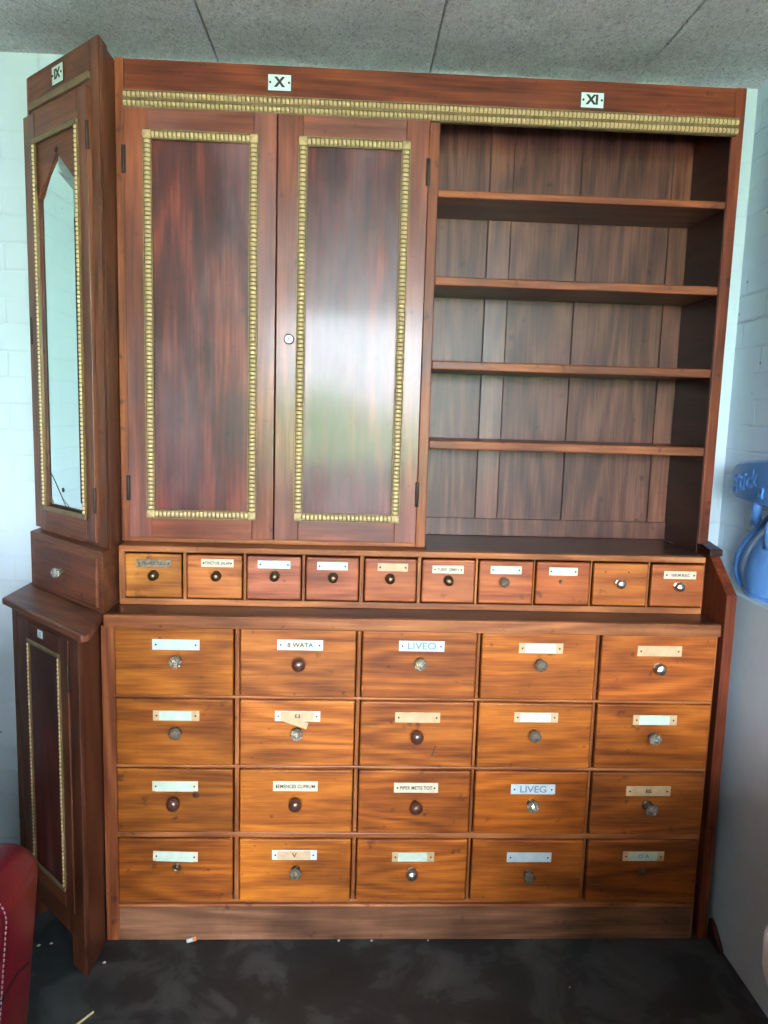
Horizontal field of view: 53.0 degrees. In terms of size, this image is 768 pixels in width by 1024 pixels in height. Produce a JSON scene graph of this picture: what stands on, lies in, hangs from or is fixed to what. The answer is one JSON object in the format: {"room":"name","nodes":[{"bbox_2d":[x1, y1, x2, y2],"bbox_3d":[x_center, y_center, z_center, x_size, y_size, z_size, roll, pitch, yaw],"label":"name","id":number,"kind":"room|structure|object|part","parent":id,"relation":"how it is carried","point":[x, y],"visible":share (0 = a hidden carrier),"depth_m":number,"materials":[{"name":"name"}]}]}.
{"room":"pharmacy","nodes":[
{"label":"pharmacy","id":0,"kind":"room"},
{"bbox_2d":[0,52,757,844],"bbox_3d":[-0.970,-0.087,2.343,4.622,2.389,0.120,1,8,-3],"label":"wall","id":1,"kind":"structure","parent":0,"point":[17,478],"depth_m":2.26,"materials":[{"name":"paint"}]},
{"bbox_2d":[23,34,121,548],"bbox_3d":[-0.831,-0.535,2.041,0.286,1.217,0.362,1,8,-4],"label":"upper cabinet","id":2,"kind":"object","parent":1,"relation":"attached to","point":[69,123],"visible":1,"depth_m":1.97,"materials":[{"name":"brown wood"}]},
{"bbox_3d":[-0.972,-0.499,2.124,0.011,0.073,0.002,9,10,42],"label":"lock plate","id":3,"kind":"part","parent":2,"relation":"part of","materials":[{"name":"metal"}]},
{"bbox_3d":[-0.818,-1.097,1.930,0.062,0.047,0.006,9,10,42],"label":"number plate","id":4,"kind":"part","parent":2,"relation":"part of","materials":[{"name":"grey ceramic"}]},
{"bbox_2d":[40,155,81,512],"bbox_3d":[-0.841,-0.459,2.018,0.226,0.916,0.009,9,10,42],"label":"mirror","id":5,"kind":"object","parent":2,"relation":"attached to","point":[60,190],"depth_m":2.02,"materials":[{"name":"white mirror"}]},
{"bbox_3d":[-0.847,-0.487,2.020,0.352,1.102,0.012,9,10,42],"label":"door","id":6,"kind":"part","parent":2,"relation":"part of","materials":[{"name":"brown wood"}]},
{"bbox_2d":[114,57,746,551],"bbox_3d":[0.111,-0.520,2.127,1.604,1.216,0.270,1,8,-3],"label":"upper cabinet","id":7,"kind":"object","parent":1,"relation":"attached to","point":[374,308],"visible":1,"depth_m":2.04,"materials":[{"name":"brown wood"}]},
{"bbox_3d":[-0.472,-0.466,1.997,0.380,1.079,0.022,1,8,-3],"label":"door","id":8,"kind":"part","parent":7,"relation":"part of","materials":[{"name":"brown wood"}]},
{"bbox_3d":[-0.471,-0.466,1.996,0.272,0.959,0.011,1,8,-3],"label":"door panel","id":9,"kind":"part","parent":7,"relation":"part of","materials":[{"name":"brown wood"}]},
{"bbox_3d":[-0.261,-1.073,1.927,0.062,0.042,0.006,1,8,-3],"label":"number plate","id":10,"kind":"part","parent":7,"relation":"part of","materials":[{"name":"grey ceramic"}]},
{"bbox_3d":[-0.246,-0.448,1.996,0.027,0.027,0.004,1,8,-3],"label":"keyhole plate","id":11,"kind":"part","parent":7,"relation":"part of","materials":[{"name":"metal"}]},
{"bbox_3d":[-0.090,-0.457,2.014,0.380,1.079,0.022,1,8,-3],"label":"door","id":12,"kind":"part","parent":7,"relation":"part of","materials":[{"name":"brown wood"}]},
{"bbox_3d":[-0.087,-0.457,2.014,0.267,0.959,0.011,1,8,-3],"label":"door panel","id":13,"kind":"part","parent":7,"relation":"part of","materials":[{"name":"brown wood"}]},
{"bbox_3d":[0.132,-1.008,1.948,1.560,0.042,0.022,1,8,-3],"label":"gilt cornice","id":14,"kind":"part","parent":7,"relation":"part of","materials":[{"name":"gold metal"}]},
{"bbox_3d":[0.104,-0.529,2.253,1.580,1.200,0.018,1,8,-3],"label":"panel","id":15,"kind":"part","parent":7,"relation":"part of","materials":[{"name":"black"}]},
{"bbox_2d":[429,437,703,455],"bbox_3d":[0.493,-0.188,2.200,0.756,0.024,0.228,1,8,-3],"label":"shelf","id":16,"kind":"object","parent":7,"relation":"attached to","point":[598,446],"depth_m":2.10,"materials":[{"name":"brown wood"}]},
{"bbox_2d":[431,360,710,380],"bbox_3d":[0.499,-0.397,2.172,0.756,0.024,0.228,1,8,-3],"label":"shelf","id":17,"kind":"object","parent":7,"relation":"attached to","point":[471,370],"depth_m":2.07,"materials":[{"name":"brown wood"}]},
{"bbox_2d":[434,276,717,305],"bbox_3d":[0.505,-0.611,2.143,0.756,0.023,0.228,1,8,-3],"label":"shelf","id":18,"kind":"object","parent":7,"relation":"attached to","point":[447,290],"depth_m":2.09,"materials":[{"name":"brown wood"}]},
{"bbox_2d":[437,190,724,228],"bbox_3d":[0.511,-0.828,2.114,0.756,0.018,0.228,1,8,-3],"label":"shelf","id":19,"kind":"object","parent":7,"relation":"attached to","point":[454,207],"depth_m":2.09,"materials":[{"name":"brown wood"}]},
{"bbox_3d":[0.531,-1.049,1.964,0.063,0.041,0.005,1,8,-3],"label":"number plate","id":20,"kind":"part","parent":7,"relation":"part of","materials":[{"name":"grey ceramic"}]},
{"bbox_2d":[0,0,767,88],"bbox_3d":[-0.835,-1.003,-0.146,4.622,0.100,4.812,1,8,-3],"label":"ceiling","id":21,"kind":"structure","parent":0,"point":[707,43],"depth_m":1.96,"materials":[{"name":"grey"}]},
{"bbox_2d":[27,895,767,1023],"bbox_3d":[-0.908,1.462,0.187,4.622,0.100,4.812,1,8,-3],"label":"floor","id":22,"kind":"structure","parent":0,"point":[676,980],"depth_m":1.96,"materials":[{"name":"carpet"}]},
{"bbox_2d":[0,843,37,1023],"bbox_3d":[-1.095,0.987,1.288,0.779,0.537,0.735,1,8,-3],"label":"armchair","id":23,"kind":"object","parent":22,"relation":"on","point":[18,865],"visible":1,"depth_m":1.53,"materials":[{"name":"leather"}]},
{"bbox_2d":[12,609,105,977],"bbox_3d":[-0.879,0.698,2.131,0.271,0.894,0.511,1,8,-3],"label":"base cabinet","id":24,"kind":"object","parent":22,"relation":"on","point":[58,677],"visible":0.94,"depth_m":1.97,"materials":[{"name":"brown wood"}]},
{"bbox_3d":[-0.870,0.309,1.951,0.034,0.024,0.004,9,10,42],"label":"number plate","id":25,"kind":"part","parent":24,"relation":"part of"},
{"bbox_3d":[-0.878,0.649,2.002,0.287,0.717,0.006,9,10,42],"label":"door","id":26,"kind":"part","parent":24,"relation":"part of","materials":[{"name":"brown wood"}]},
{"bbox_2d":[2,582,104,642],"bbox_3d":[-0.864,0.249,2.039,0.322,0.019,0.583,1,8,-5],"label":"countertop","id":27,"kind":"structure","parent":24,"relation":"on","point":[79,622],"depth_m":1.96,"materials":[{"name":"brown wood"}]},
{"bbox_2d":[30,527,124,613],"bbox_3d":[-0.858,0.149,2.115,0.298,0.158,0.393,1,8,-3],"label":"drawer box","id":28,"kind":"object","parent":27,"relation":"on","point":[80,572],"visible":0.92,"depth_m":2.02,"materials":[{"name":"brown wood"}]},
{"bbox_3d":[-0.871,0.162,2.051,0.029,0.029,0.032,9,10,42],"label":"knob","id":29,"kind":"part","parent":28,"relation":"part of","materials":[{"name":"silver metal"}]},
{"bbox_3d":[-0.852,0.160,2.062,0.358,0.130,0.013,9,10,42],"label":"drawer","id":30,"kind":"part","parent":28,"relation":"part of","materials":[{"name":"brown wood"}]},
{"bbox_2d":[76,1011,93,1023],"bbox_3d":[-0.710,1.196,1.814,0.005,0.004,0.061,6,9,31],"label":"wood splinter","id":31,"kind":"object","parent":22,"relation":"on","point":[92,1012],"visible":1,"depth_m":1.82,"materials":[{"name":"brown wood"}]},
{"bbox_2d":[186,936,196,942],"bbox_3d":[-0.522,1.160,2.090,0.026,0.012,0.012,-2,8,-23],"label":"stub","id":32,"kind":"object","parent":22,"relation":"on","point":[191,939],"visible":1,"depth_m":2.09,"materials":[{"name":"beige paper"}]},
{"bbox_2d":[101,624,717,939],"bbox_3d":[0.062,0.722,2.220,1.614,0.880,0.406,1,8,-3],"label":"chest","id":33,"kind":"object","parent":22,"relation":"on","point":[259,784],"visible":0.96,"depth_m":2.05,"materials":[{"name":"brown wood"}]},
{"bbox_3d":[-0.550,0.763,2.013,0.036,0.036,0.036,1,8,-3],"label":"knob","id":34,"kind":"part","parent":33,"relation":"part of","materials":[{"name":"brown wood"}]},
{"bbox_3d":[-0.539,0.572,1.987,0.034,0.034,0.035,1,8,-3],"label":"knob","id":35,"kind":"part","parent":33,"relation":"part of","materials":[{"name":"grey metal"}]},
{"bbox_3d":[-0.546,0.363,2.133,0.302,0.182,0.310,1,8,-3],"label":"drawer","id":36,"kind":"part","parent":33,"relation":"part of","materials":[{"name":"brown wood"}]},
{"bbox_3d":[-0.548,0.720,2.023,0.119,0.028,0.004,1,8,-3],"label":"label plate","id":37,"kind":"part","parent":33,"relation":"part of","materials":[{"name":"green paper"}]},
{"bbox_3d":[-0.531,0.383,1.962,0.034,0.034,0.035,1,8,-3],"label":"knob","id":38,"kind":"part","parent":33,"relation":"part of","materials":[{"name":"silver metal"}]},
{"bbox_3d":[-0.555,0.916,2.049,0.119,0.032,0.004,1,8,-3],"label":"label plate","id":39,"kind":"part","parent":33,"relation":"part of","materials":[{"name":"green paper"}]},
{"bbox_3d":[-0.551,0.553,2.158,0.302,0.181,0.310,1,8,-3],"label":"drawer","id":40,"kind":"part","parent":33,"relation":"part of","materials":[{"name":"brown wood"}]},
{"bbox_3d":[-0.557,0.741,2.183,0.302,0.179,0.311,1,8,-3],"label":"drawer","id":41,"kind":"part","parent":33,"relation":"part of","materials":[{"name":"brown wood"}]},
{"bbox_3d":[-0.539,0.528,1.997,0.119,0.028,0.004,1,8,-3],"label":"label plate","id":42,"kind":"part","parent":33,"relation":"part of","materials":[{"name":"green paper"}]},
{"bbox_3d":[-0.533,0.340,1.972,0.120,0.028,0.004,1,8,-3],"label":"label plate","id":43,"kind":"part","parent":33,"relation":"part of","materials":[{"name":"metal"}]},
{"bbox_3d":[-0.563,0.935,2.210,0.302,0.179,0.310,1,8,-3],"label":"drawer","id":44,"kind":"part","parent":33,"relation":"part of","materials":[{"name":"brown wood"}]},
{"bbox_3d":[-0.240,0.918,2.063,0.120,0.028,0.004,1,8,-3],"label":"label plate","id":45,"kind":"part","parent":33,"relation":"part of","materials":[{"name":"metal"}]},
{"bbox_3d":[-0.246,0.943,2.225,0.298,0.179,0.310,1,8,-3],"label":"drawer","id":46,"kind":"part","parent":33,"relation":"part of","materials":[{"name":"brown wood"}]},
{"bbox_3d":[-0.236,0.963,2.054,0.034,0.034,0.035,1,8,-3],"label":"knob","id":47,"kind":"part","parent":33,"relation":"part of","materials":[{"name":"grey metal"}]},
{"bbox_3d":[-0.234,0.770,2.027,0.036,0.036,0.036,1,8,-3],"label":"knob","id":48,"kind":"part","parent":33,"relation":"part of","materials":[{"name":"brown wood"}]},
{"bbox_3d":[-0.234,0.725,2.037,0.118,0.028,0.004,1,8,-3],"label":"label plate","id":49,"kind":"part","parent":33,"relation":"part of","materials":[{"name":"paper"}]},
{"bbox_3d":[-0.240,0.748,2.198,0.298,0.179,0.310,1,8,-3],"label":"drawer","id":50,"kind":"part","parent":33,"relation":"part of","materials":[{"name":"brown wood"}]},
{"bbox_3d":[-0.227,0.578,2.001,0.034,0.034,0.035,1,8,-3],"label":"knob","id":51,"kind":"part","parent":33,"relation":"part of","materials":[{"name":"silver metal"}]},
{"bbox_3d":[-0.234,0.560,2.173,0.298,0.181,0.310,1,8,-3],"label":"drawer","id":52,"kind":"part","parent":33,"relation":"part of","materials":[{"name":"brown wood"}]},
{"bbox_3d":[-0.226,0.533,2.011,0.118,0.028,0.004,1,8,-3],"label":"label plate","id":53,"kind":"part","parent":33,"relation":"part of","materials":[{"name":"paper"}]},
{"bbox_3d":[-0.229,0.371,2.147,0.298,0.182,0.310,1,8,-3],"label":"drawer","id":54,"kind":"part","parent":33,"relation":"part of","materials":[{"name":"brown wood"}]},
{"bbox_3d":[-0.219,0.392,1.976,0.036,0.036,0.036,1,8,-3],"label":"knob","id":55,"kind":"part","parent":33,"relation":"part of","materials":[{"name":"brown wood"}]},
{"bbox_3d":[-0.216,0.343,1.986,0.118,0.028,0.004,1,8,-3],"label":"label plate","id":56,"kind":"part","parent":33,"relation":"part of","materials":[{"name":"metal"}]},
{"bbox_3d":[0.068,0.950,2.239,0.298,0.179,0.310,1,8,-3],"label":"drawer","id":57,"kind":"part","parent":33,"relation":"part of","materials":[{"name":"brown wood"}]},
{"bbox_2d":[103,601,720,636],"bbox_3d":[0.079,0.267,2.166,1.591,0.034,0.384,1,8,-3],"label":"countertop","id":58,"kind":"structure","parent":33,"relation":"on","point":[119,615],"depth_m":1.99,"materials":[{"name":"brown wood"}]},
{"bbox_2d":[119,534,705,613],"bbox_3d":[0.082,0.167,2.182,1.569,0.160,0.325,1,8,-3],"label":"drawer unit","id":59,"kind":"object","parent":58,"relation":"on","point":[451,572],"visible":0.98,"depth_m":2.06,"materials":[{"name":"brown wood"}]},
{"bbox_3d":[-0.604,0.167,2.011,0.027,0.026,0.025,1,8,-3],"label":"knob","id":60,"kind":"part","parent":59,"relation":"part of","materials":[{"name":"black metal"}]},
{"bbox_3d":[-0.603,0.135,2.017,0.091,0.022,0.004,1,8,-3],"label":"label plate","id":61,"kind":"part","parent":59,"relation":"part of","materials":[{"name":"metal"}]},
{"bbox_3d":[-0.611,0.151,2.144,0.146,0.116,0.244,1,8,-3],"label":"drawer","id":62,"kind":"part","parent":59,"relation":"part of","materials":[{"name":"brown wood"}]},
{"bbox_3d":[-0.452,0.155,2.152,0.143,0.116,0.244,1,8,-3],"label":"drawer","id":63,"kind":"part","parent":59,"relation":"part of","materials":[{"name":"brown wood"}]},
{"bbox_3d":[-0.441,0.170,2.018,0.027,0.026,0.025,1,8,-3],"label":"knob","id":64,"kind":"part","parent":59,"relation":"part of","materials":[{"name":"black metal"}]},
{"bbox_3d":[-0.438,0.135,2.024,0.085,0.022,0.004,1,8,-3],"label":"label plate","id":65,"kind":"part","parent":59,"relation":"part of","materials":[{"name":"metal"}]},
{"bbox_3d":[-0.296,0.159,2.159,0.141,0.116,0.244,1,8,-3],"label":"drawer","id":66,"kind":"part","parent":59,"relation":"part of","materials":[{"name":"brown wood"}]},
{"bbox_3d":[-0.289,0.139,2.031,0.086,0.022,0.004,1,8,-3],"label":"label plate","id":67,"kind":"part","parent":59,"relation":"part of","materials":[{"name":"metal"}]},
{"bbox_3d":[-0.288,0.170,2.025,0.027,0.026,0.025,1,8,-3],"label":"knob","id":68,"kind":"part","parent":59,"relation":"part of","materials":[{"name":"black metal"}]},
{"bbox_3d":[-0.142,0.162,2.166,0.139,0.116,0.244,1,8,-3],"label":"drawer","id":69,"kind":"part","parent":59,"relation":"part of","materials":[{"name":"brown wood"}]},
{"bbox_3d":[-0.136,0.143,2.038,0.081,0.022,0.004,1,8,-3],"label":"label plate","id":70,"kind":"part","parent":59,"relation":"part of","materials":[{"name":"metal"}]},
{"bbox_3d":[-0.134,0.175,2.032,0.027,0.026,0.025,1,8,-3],"label":"knob","id":71,"kind":"part","parent":59,"relation":"part of","materials":[{"name":"gold metal"}]},
{"bbox_3d":[0.017,0.178,2.039,0.027,0.026,0.025,1,8,-3],"label":"knob","id":72,"kind":"part","parent":59,"relation":"part of","materials":[{"name":"gold metal"}]},
{"bbox_3d":[0.012,0.166,2.173,0.137,0.116,0.244,1,8,-3],"label":"drawer","id":73,"kind":"part","parent":59,"relation":"part of","materials":[{"name":"brown wood"}]},
{"bbox_3d":[0.024,0.147,2.046,0.081,0.022,0.004,1,8,-3],"label":"label plate","id":74,"kind":"part","parent":59,"relation":"part of","materials":[{"name":"metal"}]},
{"bbox_3d":[0.167,0.169,2.180,0.140,0.116,0.244,1,8,-3],"label":"drawer","id":75,"kind":"part","parent":59,"relation":"part of","materials":[{"name":"brown wood"}]},
{"bbox_3d":[0.171,0.153,2.053,0.084,0.022,0.004,1,8,-3],"label":"label plate","id":76,"kind":"part","parent":59,"relation":"part of","materials":[{"name":"metal"}]},
{"bbox_3d":[0.172,0.184,2.046,0.027,0.026,0.025,1,8,-3],"label":"knob","id":77,"kind":"part","parent":59,"relation":"part of","materials":[{"name":"gold metal"}]},
{"bbox_3d":[0.322,0.173,2.187,0.145,0.116,0.244,1,8,-3],"label":"drawer","id":78,"kind":"part","parent":59,"relation":"part of","materials":[{"name":"brown wood"}]},
{"bbox_3d":[0.320,0.187,2.048,0.028,0.028,0.035,1,8,-3],"label":"knob","id":79,"kind":"part","parent":59,"relation":"part of","materials":[{"name":"grey metal"}]},
{"bbox_3d":[0.327,0.155,2.060,0.084,0.022,0.004,1,8,-3],"label":"label plate","id":80,"kind":"part","parent":59,"relation":"part of","materials":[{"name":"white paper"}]},
{"bbox_3d":[0.476,0.176,2.194,0.146,0.116,0.244,1,8,-3],"label":"drawer","id":81,"kind":"part","parent":59,"relation":"part of","materials":[{"name":"brown wood"}]},
{"bbox_3d":[0.481,0.160,2.067,0.078,0.022,0.004,1,8,-3],"label":"label plate","id":82,"kind":"part","parent":59,"relation":"part of","materials":[{"name":"white paper"}]},
{"bbox_3d":[0.633,0.180,2.201,0.148,0.116,0.245,1,8,-3],"label":"drawer","id":83,"kind":"part","parent":59,"relation":"part of","materials":[{"name":"wood"}]},
{"bbox_3d":[0.635,0.193,2.065,0.027,0.027,0.030,1,8,-3],"label":"knob","id":84,"kind":"part","parent":59,"relation":"part of","materials":[{"name":"silver metal"}]},
{"bbox_3d":[0.789,0.184,2.209,0.144,0.116,0.244,1,8,-3],"label":"drawer","id":85,"kind":"part","parent":59,"relation":"part of","materials":[{"name":"brown wood"}]},
{"bbox_3d":[0.796,0.202,2.073,0.027,0.027,0.030,1,8,-3],"label":"knob","id":86,"kind":"part","parent":59,"relation":"part of","materials":[{"name":"silver metal"}]},
{"bbox_3d":[0.800,0.171,2.082,0.089,0.022,0.004,1,8,-3],"label":"label plate","id":87,"kind":"part","parent":59,"relation":"part of","materials":[{"name":"metal"}]},
{"bbox_3d":[0.075,0.974,2.071,0.033,0.033,0.030,1,8,-3],"label":"knob","id":88,"kind":"part","parent":33,"relation":"part of","materials":[{"name":"silver metal"}]},
{"bbox_3d":[0.079,0.931,2.078,0.114,0.028,0.004,1,8,-3],"label":"label plate","id":89,"kind":"part","parent":33,"relation":"part of","materials":[{"name":"green paper"}]},
{"bbox_3d":[0.074,0.756,2.213,0.298,0.179,0.310,1,8,-3],"label":"drawer","id":90,"kind":"part","parent":33,"relation":"part of","materials":[{"name":"brown wood"}]},
{"bbox_3d":[0.085,0.735,2.052,0.118,0.028,0.004,1,8,-3],"label":"label plate","id":91,"kind":"part","parent":33,"relation":"part of","materials":[{"name":"metal"}]},
{"bbox_3d":[0.085,0.786,2.045,0.036,0.034,0.038,1,8,-3],"label":"knob","id":92,"kind":"part","parent":33,"relation":"part of","materials":[{"name":"brown wood"}]},
{"bbox_3d":[0.080,0.567,2.187,0.298,0.181,0.310,1,8,-3],"label":"drawer","id":93,"kind":"part","parent":33,"relation":"part of","materials":[{"name":"brown wood"}]},
{"bbox_3d":[0.086,0.589,2.016,0.036,0.036,0.036,1,8,-3],"label":"knob","id":94,"kind":"part","parent":33,"relation":"part of","materials":[{"name":"brown wood"}]},
{"bbox_3d":[0.088,0.540,2.026,0.119,0.028,0.004,1,8,-3],"label":"label plate","id":95,"kind":"part","parent":33,"relation":"part of","materials":[{"name":"metal"}]},
{"bbox_3d":[0.085,0.378,2.162,0.298,0.182,0.310,1,8,-3],"label":"drawer","id":96,"kind":"part","parent":33,"relation":"part of","materials":[{"name":"brown wood"}]},
{"bbox_3d":[0.094,0.393,1.990,0.034,0.034,0.035,1,8,-3],"label":"knob","id":97,"kind":"part","parent":33,"relation":"part of","materials":[{"name":"silver metal"}]},
{"bbox_3d":[0.098,0.348,2.000,0.119,0.028,0.004,1,8,-3],"label":"label plate","id":98,"kind":"part","parent":33,"relation":"part of","materials":[{"name":"metal"}]},
{"bbox_3d":[0.382,0.957,2.253,0.302,0.179,0.310,1,8,-3],"label":"drawer","id":99,"kind":"part","parent":33,"relation":"part of","materials":[{"name":"brown wood"}]},
{"bbox_3d":[0.394,0.938,2.093,0.122,0.028,0.004,1,8,-3],"label":"label plate","id":100,"kind":"part","parent":33,"relation":"part of","materials":[{"name":"metal"}]},
{"bbox_3d":[0.392,0.988,2.084,0.034,0.034,0.035,1,8,-3],"label":"knob","id":101,"kind":"part","parent":33,"relation":"part of","materials":[{"name":"grey metal"}]},
{"bbox_3d":[0.388,0.763,2.227,0.302,0.179,0.310,1,8,-3],"label":"drawer","id":102,"kind":"part","parent":33,"relation":"part of","materials":[{"name":"brown wood"}]},
{"bbox_3d":[0.400,0.744,2.067,0.120,0.028,0.004,1,8,-3],"label":"label plate","id":103,"kind":"part","parent":33,"relation":"part of","materials":[{"name":"metal"}]},
{"bbox_3d":[0.397,0.786,2.056,0.034,0.034,0.035,1,8,-3],"label":"knob","id":104,"kind":"part","parent":33,"relation":"part of","materials":[{"name":"silver metal"}]},
{"bbox_3d":[0.393,0.575,2.202,0.302,0.181,0.310,1,8,-3],"label":"drawer","id":105,"kind":"part","parent":33,"relation":"part of","materials":[{"name":"brown wood"}]},
{"bbox_3d":[0.398,0.591,2.030,0.034,0.034,0.035,1,8,-3],"label":"knob","id":106,"kind":"part","parent":33,"relation":"part of","materials":[{"name":"grey metal"}]},
{"bbox_3d":[0.403,0.544,2.039,0.118,0.028,0.004,1,8,-3],"label":"label plate","id":107,"kind":"part","parent":33,"relation":"part of","materials":[{"name":"white paper"}]},
{"bbox_3d":[0.399,0.385,2.176,0.302,0.182,0.310,1,8,-3],"label":"drawer","id":108,"kind":"part","parent":33,"relation":"part of","materials":[{"name":"brown wood"}]},
{"bbox_3d":[0.411,0.357,2.014,0.117,0.028,0.004,1,8,-3],"label":"label plate","id":109,"kind":"part","parent":33,"relation":"part of","materials":[{"name":"white paper"}]},
{"bbox_3d":[0.409,0.399,2.004,0.034,0.034,0.035,1,8,-3],"label":"knob","id":110,"kind":"part","parent":33,"relation":"part of","materials":[{"name":"grey metal"}]},
{"bbox_3d":[0.701,0.965,2.268,0.306,0.179,0.310,1,8,-3],"label":"drawer","id":111,"kind":"part","parent":33,"relation":"part of","materials":[{"name":"brown wood"}]},
{"bbox_3d":[0.709,0.942,2.107,0.115,0.028,0.004,1,8,-3],"label":"label plate","id":112,"kind":"part","parent":33,"relation":"part of","materials":[{"name":"green paper"}]},
{"bbox_3d":[0.706,0.770,2.242,0.306,0.179,0.310,1,8,-3],"label":"drawer","id":113,"kind":"part","parent":33,"relation":"part of","materials":[{"name":"brown wood"}]},
{"bbox_3d":[0.714,0.754,2.081,0.122,0.028,0.004,1,8,-3],"label":"label plate","id":114,"kind":"part","parent":33,"relation":"part of","materials":[{"name":"metal"}]},
{"bbox_3d":[0.719,0.801,2.074,0.040,0.040,0.034,1,8,-3],"label":"knob","id":115,"kind":"part","parent":33,"relation":"part of","materials":[{"name":"grey metal"}]},
{"bbox_3d":[0.712,0.582,2.216,0.306,0.181,0.310,1,8,-3],"label":"drawer","id":116,"kind":"part","parent":33,"relation":"part of","materials":[{"name":"brown wood"}]},
{"bbox_3d":[0.723,0.555,2.055,0.119,0.028,0.004,1,8,-3],"label":"label plate","id":117,"kind":"part","parent":33,"relation":"part of","materials":[{"name":"green paper"}]},
{"bbox_3d":[0.719,0.603,2.045,0.034,0.034,0.035,1,8,-3],"label":"knob","id":118,"kind":"part","parent":33,"relation":"part of","materials":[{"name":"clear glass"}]},
{"bbox_3d":[0.717,0.393,2.191,0.306,0.182,0.310,1,8,-3],"label":"drawer","id":119,"kind":"part","parent":33,"relation":"part of","materials":[{"name":"brown wood"}]},
{"bbox_3d":[0.726,0.367,2.029,0.119,0.028,0.004,1,8,-3],"label":"label plate","id":120,"kind":"part","parent":33,"relation":"part of","materials":[{"name":"metal"}]},
{"bbox_3d":[0.725,0.413,2.022,0.033,0.033,0.030,1,8,-3],"label":"knob","id":121,"kind":"part","parent":33,"relation":"part of","materials":[{"name":"silver metal"}]},
{"bbox_2d":[676,541,736,938],"bbox_3d":[0.898,0.629,2.266,0.036,1.099,0.360,1,8,-3],"label":"end panel","id":122,"kind":"object","parent":22,"relation":"on","point":[719,598],"visible":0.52,"depth_m":2.11,"materials":[{"name":"brown wood"}]},
{"bbox_2d":[707,918,722,953],"bbox_3d":[0.918,1.173,2.133,0.014,0.058,0.072,1,8,-3],"label":"wood block","id":123,"kind":"object","parent":22,"relation":"on","point":[713,936],"visible":1,"depth_m":2.13,"materials":[{"name":"brown wood"}]},
{"bbox_2d":[762,925,767,984],"bbox_3d":[0.794,1.027,1.326,0.300,0.556,0.300,1,8,-3],"label":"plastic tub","id":124,"kind":"object","parent":22,"relation":"on","point":[765,939],"visible":1,"depth_m":1.33,"materials":[{"name":"white plastic"}]},
{"bbox_2d":[718,82,767,577],"bbox_3d":[1.200,0.286,0.056,0.120,2.389,4.692,1,8,-3],"label":"wall","id":125,"kind":"structure","parent":0,"point":[747,436],"depth_m":2.22,"materials":[{"name":"paint"}]},
{"bbox_2d":[707,576,767,1017],"bbox_3d":[1.068,0.972,0.205,0.097,0.981,4.572,1,8,-3],"label":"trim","id":126,"kind":"structure","parent":125,"relation":"attached to","point":[738,902],"depth_m":2.01,"materials":[{"name":"paint"}]},
{"bbox_2d":[730,460,767,602],"bbox_3d":[1.003,0.046,2.023,0.057,0.374,0.429,1,8,-3],"label":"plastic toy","id":127,"kind":"object","parent":126,"relation":"on","point":[749,479],"visible":1,"depth_m":2.06,"materials":[{"name":"blue plastic"}]},
{"bbox_3d":[1.004,0.030,2.032,0.046,0.127,0.153,2,8,4],"label":"stem","id":128,"kind":"part","parent":127,"relation":"part of","materials":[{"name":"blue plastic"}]}
]}

